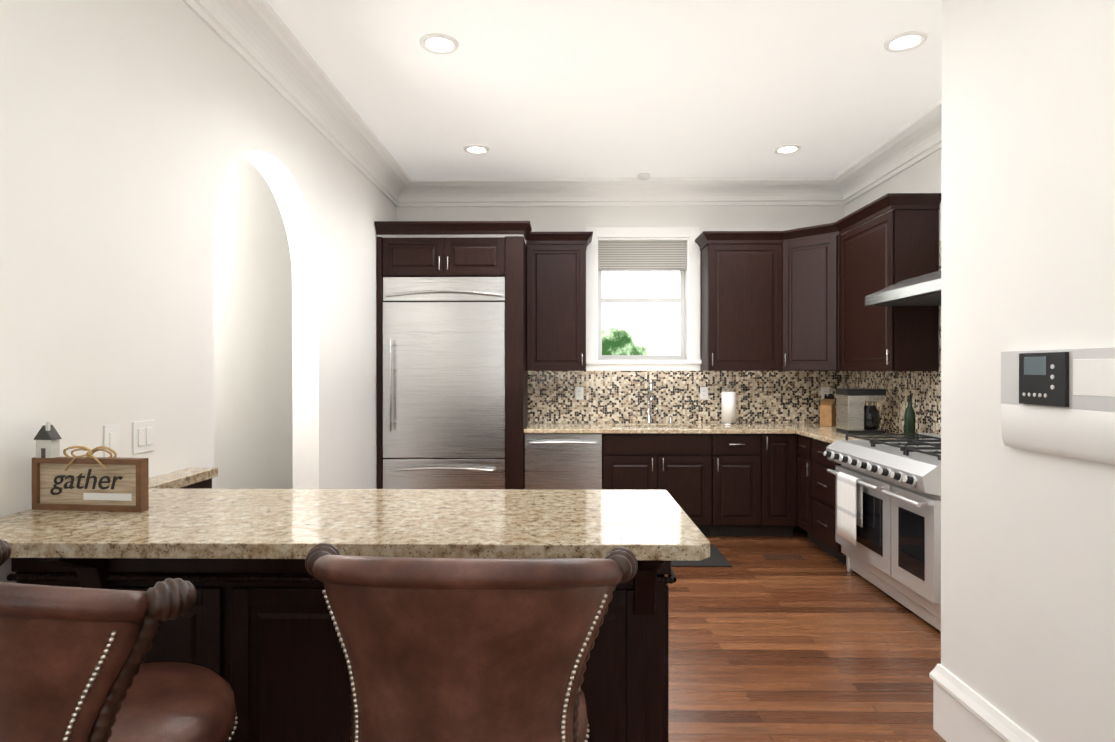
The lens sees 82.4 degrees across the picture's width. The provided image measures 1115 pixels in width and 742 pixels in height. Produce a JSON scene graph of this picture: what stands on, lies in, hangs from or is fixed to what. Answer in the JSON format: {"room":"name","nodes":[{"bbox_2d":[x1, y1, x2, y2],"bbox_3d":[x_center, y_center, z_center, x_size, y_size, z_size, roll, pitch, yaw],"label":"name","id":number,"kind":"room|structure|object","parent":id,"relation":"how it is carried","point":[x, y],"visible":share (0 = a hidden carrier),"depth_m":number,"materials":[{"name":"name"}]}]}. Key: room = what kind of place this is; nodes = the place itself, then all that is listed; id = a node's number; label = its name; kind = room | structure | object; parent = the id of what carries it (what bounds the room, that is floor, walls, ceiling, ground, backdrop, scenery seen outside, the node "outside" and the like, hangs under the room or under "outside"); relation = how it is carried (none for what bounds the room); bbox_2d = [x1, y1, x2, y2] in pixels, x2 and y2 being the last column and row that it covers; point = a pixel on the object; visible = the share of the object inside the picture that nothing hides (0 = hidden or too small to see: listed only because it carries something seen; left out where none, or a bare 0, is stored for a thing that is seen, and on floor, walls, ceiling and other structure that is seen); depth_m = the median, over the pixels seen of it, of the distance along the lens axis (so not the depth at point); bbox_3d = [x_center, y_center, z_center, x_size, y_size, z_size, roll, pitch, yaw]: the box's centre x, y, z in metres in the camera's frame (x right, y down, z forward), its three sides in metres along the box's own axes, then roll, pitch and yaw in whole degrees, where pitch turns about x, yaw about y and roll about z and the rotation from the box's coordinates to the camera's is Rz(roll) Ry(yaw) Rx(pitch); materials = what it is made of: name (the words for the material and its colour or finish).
{"room":"kitchen","nodes":[
{"label":"kitchen","id":0,"kind":"room"},
{"bbox_2d":[149,467,217,486],"bbox_3d":[-1.489,0.424,2.444,0.120,0.038,0.470,0,0,1],"label":"countertop","id":1,"kind":"structure","parent":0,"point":[185,477],"depth_m":2.49,"materials":[{"name":"beige stone"}]},
{"bbox_2d":[0,0,396,582],"bbox_3d":[-1.652,-0.166,1.345,0.170,3.150,9.250,0,0,1],"label":"wall","id":2,"kind":"structure","parent":0,"point":[132,132],"depth_m":2.42,"materials":[{"name":"paint"}]},
{"bbox_2d":[104,424,119,456],"bbox_3d":[-1.551,0.246,2.220,0.009,0.118,0.075,0,0,1],"label":"light switch","id":3,"kind":"object","parent":2,"relation":"attached to","point":[112,437],"visible":0.81,"depth_m":2.21,"materials":[{"name":"white plastic"}]},
{"bbox_2d":[133,420,154,453],"bbox_3d":[-1.548,0.246,2.390,0.009,0.118,0.121,0,0,1],"label":"light switch","id":4,"kind":"object","parent":2,"relation":"attached to","point":[143,436],"visible":1,"depth_m":2.38,"materials":[{"name":"white plastic"}]},
{"bbox_2d":[182,0,413,206],"bbox_3d":[-1.479,-1.633,1.439,0.175,0.213,9.050,0,0,1],"label":"crown molding","id":5,"kind":"structure","parent":2,"relation":"attached to","point":[261,40],"depth_m":3.62,"materials":[{"name":"white wood"}]},
{"bbox_2d":[214,157,292,488],"bbox_3d":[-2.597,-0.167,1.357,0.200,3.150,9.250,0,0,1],"label":"arched doorway","id":6,"kind":"structure","parent":0,"point":[253,371],"depth_m":5.10,"materials":[{"name":"paint"}]},
{"bbox_2d":[266,0,941,177],"bbox_3d":[0.130,-1.792,1.468,5.650,0.100,9.550,0,0,1],"label":"ceiling","id":7,"kind":"structure","parent":0,"point":[612,88],"depth_m":3.83,"materials":[{"name":"paint"}]},
{"bbox_2d":[420,33,458,53],"bbox_3d":[-0.630,-1.740,3.393,0.206,0.011,0.206,0,0,1],"label":"recessed light","id":8,"kind":"object","parent":7,"relation":"in","point":[437,43],"visible":1,"depth_m":3.39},
{"bbox_2d":[463,145,489,154],"bbox_3d":[-0.639,-1.744,5.023,0.206,0.011,0.206,0,0,1],"label":"recessed light","id":9,"kind":"object","parent":7,"relation":"in","point":[476,149],"visible":0.96,"depth_m":5.02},
{"bbox_2d":[637,173,650,179],"bbox_3d":[0.770,-1.734,5.685,0.120,0.034,0.120,0,0,1],"label":"smoke detector","id":10,"kind":"object","parent":7,"relation":"attached to","point":[643,176],"visible":0.96,"depth_m":5.65,"materials":[{"name":"white plastic"}]},
{"bbox_2d":[774,144,800,154],"bbox_3d":[1.811,-1.744,5.021,0.206,0.011,0.206,0,0,1],"label":"recessed light","id":11,"kind":"object","parent":7,"relation":"in","point":[787,149],"visible":0.94,"depth_m":5.02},
{"bbox_2d":[884,31,927,51],"bbox_3d":[1.840,-1.740,3.371,0.206,0.011,0.206,0,0,1],"label":"recessed light","id":12,"kind":"object","parent":7,"relation":"in","point":[905,41],"visible":1,"depth_m":3.36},
{"bbox_2d":[397,205,844,520],"bbox_3d":[0.190,-0.178,6.046,5.650,3.150,0.200,0,0,1],"label":"wall","id":13,"kind":"structure","parent":0,"point":[703,218],"depth_m":5.93,"materials":[{"name":"paint"}]},
{"bbox_2d":[379,221,514,288],"bbox_3d":[-0.949,-1.017,5.639,1.035,0.440,0.620,0,0,1],"label":"upper cabinet","id":14,"kind":"object","parent":13,"relation":"attached to","point":[505,256],"depth_m":5.33,"materials":[{"name":"brown wood"}]},
{"bbox_2d":[526,232,592,370],"bbox_3d":[0.019,-0.610,5.748,0.586,1.215,0.378,0,0,1],"label":"upper cabinet","id":15,"kind":"object","parent":13,"relation":"attached to","point":[555,301],"visible":0.96,"depth_m":5.62,"materials":[{"name":"brown wood"}]},
{"bbox_2d":[414,177,852,206],"bbox_3d":[0.667,-1.644,5.849,3.990,0.213,0.175,0,0,1],"label":"crown molding","id":16,"kind":"structure","parent":13,"relation":"attached to","point":[624,191],"depth_m":5.88,"materials":[{"name":"white wood"}]},
{"bbox_2d":[586,227,701,370],"bbox_3d":[0.794,-0.670,6.012,1.080,1.335,0.250,0,0,1],"label":"window","id":17,"kind":"structure","parent":13,"relation":"in","point":[692,361],"depth_m":5.92,"materials":[{"name":"white wood"}]},
{"bbox_2d":[598,241,685,270],"bbox_3d":[0.794,-1.089,5.984,0.822,0.302,0.034,0,0,1],"label":"roman shade","id":18,"kind":"object","parent":17,"relation":"attached to","point":[641,255],"visible":0.92,"depth_m":5.98,"materials":[{"name":"fabric"}]},
{"bbox_2d":[528,371,843,422],"bbox_3d":[1.183,0.240,5.931,2.940,0.485,0.006,0,0,1],"label":"tile backsplash","id":19,"kind":"structure","parent":13,"relation":"attached to","point":[761,396],"depth_m":5.93,"materials":[{"name":"tile"}]},
{"bbox_2d":[575,387,582,399],"bbox_3d":[0.203,0.208,5.937,0.075,0.118,0.008,0,0,1],"label":"wall outlet","id":20,"kind":"object","parent":19,"relation":"attached to","point":[578,393],"visible":1,"depth_m":5.93,"materials":[{"name":"white plastic"}]},
{"bbox_2d":[700,387,707,399],"bbox_3d":[1.363,0.208,5.921,0.075,0.118,0.008,0,0,1],"label":"wall outlet","id":21,"kind":"object","parent":19,"relation":"attached to","point":[703,393],"visible":1,"depth_m":5.92,"materials":[{"name":"white plastic"}]},
{"bbox_2d":[821,387,828,399],"bbox_3d":[2.483,0.208,5.907,0.075,0.118,0.008,0,0,1],"label":"wall outlet","id":22,"kind":"object","parent":19,"relation":"attached to","point":[824,390],"visible":0.69,"depth_m":5.91,"materials":[{"name":"white plastic"}]},
{"bbox_2d":[699,231,778,370],"bbox_3d":[1.674,-0.609,5.727,0.694,1.215,0.378,0,0,1],"label":"upper cabinet","id":23,"kind":"object","parent":13,"relation":"attached to","point":[740,269],"depth_m":5.60,"materials":[{"name":"brown wood"}]},
{"bbox_2d":[779,222,834,370],"bbox_3d":[2.284,-0.608,5.543,0.729,1.215,0.729,0,0,1],"label":"upper cabinet","id":24,"kind":"object","parent":13,"relation":"attached to","point":[790,300],"depth_m":5.41,"materials":[{"name":"brown wood"}]},
{"bbox_2d":[665,521,945,741],"bbox_3d":[0.130,1.458,1.476,5.650,0.100,9.550,0,0,1],"label":"floor","id":25,"kind":"structure","parent":0,"point":[820,645],"depth_m":3.17,"materials":[{"name":"brown wood"}]},
{"bbox_2d":[0,539,237,741],"bbox_3d":[-0.939,0.864,1.260,0.686,1.098,0.582,0,0,26],"label":"bar stool","id":26,"kind":"object","parent":25,"relation":"on","point":[74,667],"visible":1,"depth_m":1.05,"materials":[{"name":"brown leather"}]},
{"bbox_2d":[7,559,251,741],"bbox_3d":[-1.215,0.925,1.989,0.680,0.961,0.356,0,0,1],"label":"base cabinet","id":27,"kind":"object","parent":25,"relation":"on","point":[215,634],"depth_m":1.81,"materials":[{"name":"wood"}]},
{"bbox_2d":[252,559,351,741],"bbox_3d":[-0.639,0.925,1.981,0.731,0.961,0.356,0,0,1],"label":"base cabinet","id":28,"kind":"object","parent":25,"relation":"on","point":[253,626],"depth_m":1.81,"materials":[{"name":"wood"}]},
{"bbox_2d":[0,487,709,562],"bbox_3d":[-0.593,0.426,1.853,1.926,0.038,0.690,0,0,1],"label":"countertop","id":29,"kind":"structure","parent":28,"relation":"on","point":[179,522],"depth_m":1.67,"materials":[{"name":"beige stone"}]},
{"bbox_2d":[32,422,148,511],"bbox_3d":[-1.371,0.278,1.864,0.345,0.257,0.039,0,0,6],"label":"gather sign","id":30,"kind":"object","parent":29,"relation":"on","point":[91,482],"visible":1,"depth_m":1.86,"materials":[{"name":"brown wood"}]},
{"bbox_2d":[383,277,504,488],"bbox_3d":[-0.949,0.303,5.596,1.025,2.186,0.702,0,0,1],"label":"refrigerator","id":31,"kind":"object","parent":25,"relation":"on","point":[443,382],"visible":0.83,"depth_m":5.33,"materials":[{"name":"metal"}]},
{"bbox_2d":[305,543,637,741],"bbox_3d":[-0.178,0.864,1.337,0.686,1.098,0.582,0,0,3],"label":"bar stool","id":32,"kind":"object","parent":25,"relation":"on","point":[465,650],"visible":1,"depth_m":1.12,"materials":[{"name":"brown leather"}]},
{"bbox_2d":[525,433,601,489],"bbox_3d":[0.051,0.960,5.598,0.651,0.872,0.665,0,0,1],"label":"dishwasher","id":33,"kind":"object","parent":25,"relation":"on","point":[563,461],"visible":0.5,"depth_m":5.32,"materials":[{"name":"silver metal"}]},
{"bbox_2d":[581,563,675,741],"bbox_3d":[-0.041,0.925,1.974,0.726,0.961,0.356,0,0,1],"label":"base cabinet","id":34,"kind":"object","parent":25,"relation":"on","point":[625,685],"depth_m":1.79,"materials":[{"name":"wood"}]},
{"bbox_2d":[602,449,721,535],"bbox_3d":[0.868,1.078,5.620,0.967,0.638,0.620,0,0,1],"label":"base cabinet","id":35,"kind":"object","parent":25,"relation":"on","point":[695,484],"depth_m":5.31,"materials":[{"name":"brown wood"}]},
{"bbox_2d":[671,544,731,566],"bbox_3d":[0.749,1.394,4.832,1.000,0.011,0.560,0,0,1],"label":"floor mat","id":36,"kind":"object","parent":25,"relation":"on","point":[716,558],"visible":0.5,"depth_m":4.62,"materials":[{"name":"grey fabric"}]},
{"bbox_2d":[690,434,753,535],"bbox_3d":[1.495,0.959,5.611,0.524,0.876,0.620,0,0,1],"label":"base cabinet","id":37,"kind":"object","parent":25,"relation":"on","point":[728,484],"depth_m":5.30,"materials":[{"name":"brown wood"}]},
{"bbox_2d":[754,434,789,535],"bbox_3d":[1.828,0.959,5.585,0.380,0.876,0.664,0,0,1],"label":"base cabinet","id":38,"kind":"object","parent":25,"relation":"on","point":[771,451],"depth_m":5.30,"materials":[{"name":"brown wood"}]},
{"bbox_2d":[524,423,835,433],"bbox_3d":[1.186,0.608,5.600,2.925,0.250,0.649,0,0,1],"label":"countertop","id":39,"kind":"structure","parent":38,"relation":"on","point":[624,428],"depth_m":5.36,"materials":[{"name":"stone"}]},
{"bbox_2d":[646,379,672,423],"bbox_3d":[0.936,0.279,5.793,0.246,0.407,0.215,0,0,1],"label":"faucet","id":40,"kind":"object","parent":39,"relation":"on","point":[650,394],"visible":1,"depth_m":5.86,"materials":[{"name":"silver metal"}]},
{"bbox_2d":[720,386,736,424],"bbox_3d":[1.541,0.307,5.740,0.150,0.350,0.150,0,0,1],"label":"paper towel holder","id":41,"kind":"object","parent":39,"relation":"on","point":[728,407],"visible":1,"depth_m":5.69,"materials":[{"name":"white paper"}]},
{"bbox_2d":[820,394,835,425],"bbox_3d":[2.402,0.344,5.658,0.100,0.276,0.175,0,0,36],"label":"knife block","id":42,"kind":"object","parent":39,"relation":"on","point":[827,412],"visible":0.98,"depth_m":5.60,"materials":[{"name":"brown wood"}]},
{"bbox_2d":[795,429,915,443],"bbox_3d":[2.302,0.503,4.882,0.675,0.035,0.750,0,0,1],"label":"countertop","id":43,"kind":"structure","parent":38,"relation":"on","point":[827,434],"depth_m":4.87,"materials":[{"name":"stone"}]},
{"bbox_2d":[836,388,885,433],"bbox_3d":[2.361,0.312,4.980,0.290,0.345,0.252,0,0,1],"label":"coffee maker","id":44,"kind":"object","parent":43,"relation":"on","point":[855,414],"visible":1,"depth_m":4.87,"materials":[{"name":"silver plastic"}]},
{"bbox_2d":[904,395,915,438],"bbox_3d":[2.526,0.330,4.567,0.072,0.310,0.071,0,0,1],"label":"oil bottle","id":45,"kind":"object","parent":43,"relation":"on","point":[909,421],"visible":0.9,"depth_m":4.54,"materials":[{"name":"green glass"}]},
{"bbox_2d":[760,554,807,559],"bbox_3d":[1.698,1.398,4.785,0.320,0.004,0.130,0,0,1],"label":"floor vent","id":46,"kind":"object","parent":25,"relation":"in","point":[783,556],"visible":1,"depth_m":4.77,"materials":[{"name":"brown wood"}]},
{"bbox_2d":[790,434,809,539],"bbox_3d":[2.286,0.960,5.157,0.714,0.876,0.309,0,0,1],"label":"base cabinet","id":47,"kind":"object","parent":25,"relation":"on","point":[803,442],"depth_m":5.25,"materials":[{"name":"brown wood"}]},
{"bbox_2d":[810,438,845,564],"bbox_3d":[2.313,0.961,4.783,0.650,0.876,0.556,0,0,1],"label":"base cabinet","id":48,"kind":"object","parent":25,"relation":"on","point":[822,482],"depth_m":4.78,"materials":[{"name":"brown wood"}]},
{"bbox_2d":[824,433,940,630],"bbox_3d":[2.232,0.919,3.887,0.786,0.964,1.220,0,0,1],"label":"range","id":49,"kind":"object","parent":25,"relation":"on","point":[888,518],"visible":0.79,"depth_m":3.74,"materials":[{"name":"silver metal"}]},
{"bbox_2d":[837,472,862,546],"bbox_3d":[1.893,0.889,4.136,0.046,0.426,0.281,0,0,1],"label":"hanging towel","id":50,"kind":"object","parent":49,"relation":"hanging from","point":[849,490],"depth_m":4.08,"materials":[{"name":"white fabric"}]},
{"bbox_2d":[845,148,941,433],"bbox_3d":[2.740,-0.173,4.188,0.200,3.150,3.450,0,0,1],"label":"wall","id":51,"kind":"structure","parent":0,"point":[923,175],"depth_m":4.70,"materials":[{"name":"paint"}]},
{"bbox_2d":[835,193,940,370],"bbox_3d":[2.445,-0.607,4.846,0.389,1.215,0.881,0,0,1],"label":"upper cabinet","id":52,"kind":"object","parent":51,"relation":"attached to","point":[900,244],"depth_m":4.49,"materials":[{"name":"brown wood"}]},
{"bbox_2d":[834,99,941,199],"bbox_3d":[2.552,-1.639,4.088,0.175,0.213,3.248,0,0,1],"label":"crown molding","id":53,"kind":"structure","parent":51,"relation":"attached to","point":[921,137],"depth_m":4.87,"materials":[{"name":"white wood"}]},
{"bbox_2d":[844,240,940,434],"bbox_3d":[2.639,-0.206,4.339,0.006,1.385,3.150,0,0,1],"label":"tile backsplash","id":54,"kind":"structure","parent":51,"relation":"attached to","point":[924,387],"depth_m":4.87,"materials":[{"name":"tile"}]},
{"bbox_2d":[865,270,940,305],"bbox_3d":[2.370,-0.535,3.784,0.510,0.184,1.235,0,0,1],"label":"range hood","id":55,"kind":"object","parent":51,"relation":"attached to","point":[923,290],"visible":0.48,"depth_m":3.99,"materials":[{"name":"silver metal"}]},
{"bbox_2d":[941,0,1114,741],"bbox_3d":[2.118,-0.162,-0.430,1.325,3.150,5.800,0,0,1],"label":"wall","id":56,"kind":"structure","parent":0,"point":[1028,264],"depth_m":2.02,"materials":[{"name":"paint"}]},
{"bbox_2d":[929,664,1037,741],"bbox_3d":[1.443,1.281,-0.303,0.028,0.261,5.628,0,0,1],"label":"baseboard","id":57,"kind":"structure","parent":56,"relation":"attached to","point":[963,712],"depth_m":2.24,"materials":[{"name":"white wood"}]},
{"bbox_2d":[1001,347,1114,464],"bbox_3d":[1.462,0.092,1.855,0.045,0.310,0.480,0,0,1],"label":"intercom panel","id":58,"kind":"object","parent":56,"relation":"attached to","point":[1060,402],"visible":1,"depth_m":1.83,"materials":[{"name":"white plastic"}]},
{"label":"outside","id":59,"kind":"structure","parent":0,"visible":0},
{"bbox_2d":[602,271,679,354],"bbox_3d":[0.784,-0.606,7.538,8.500,5.000,0.001,0,0,1],"label":"window pane","id":60,"kind":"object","parent":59,"point":[640,328],"depth_m":7.54,"materials":[{"name":"white"}]}
]}

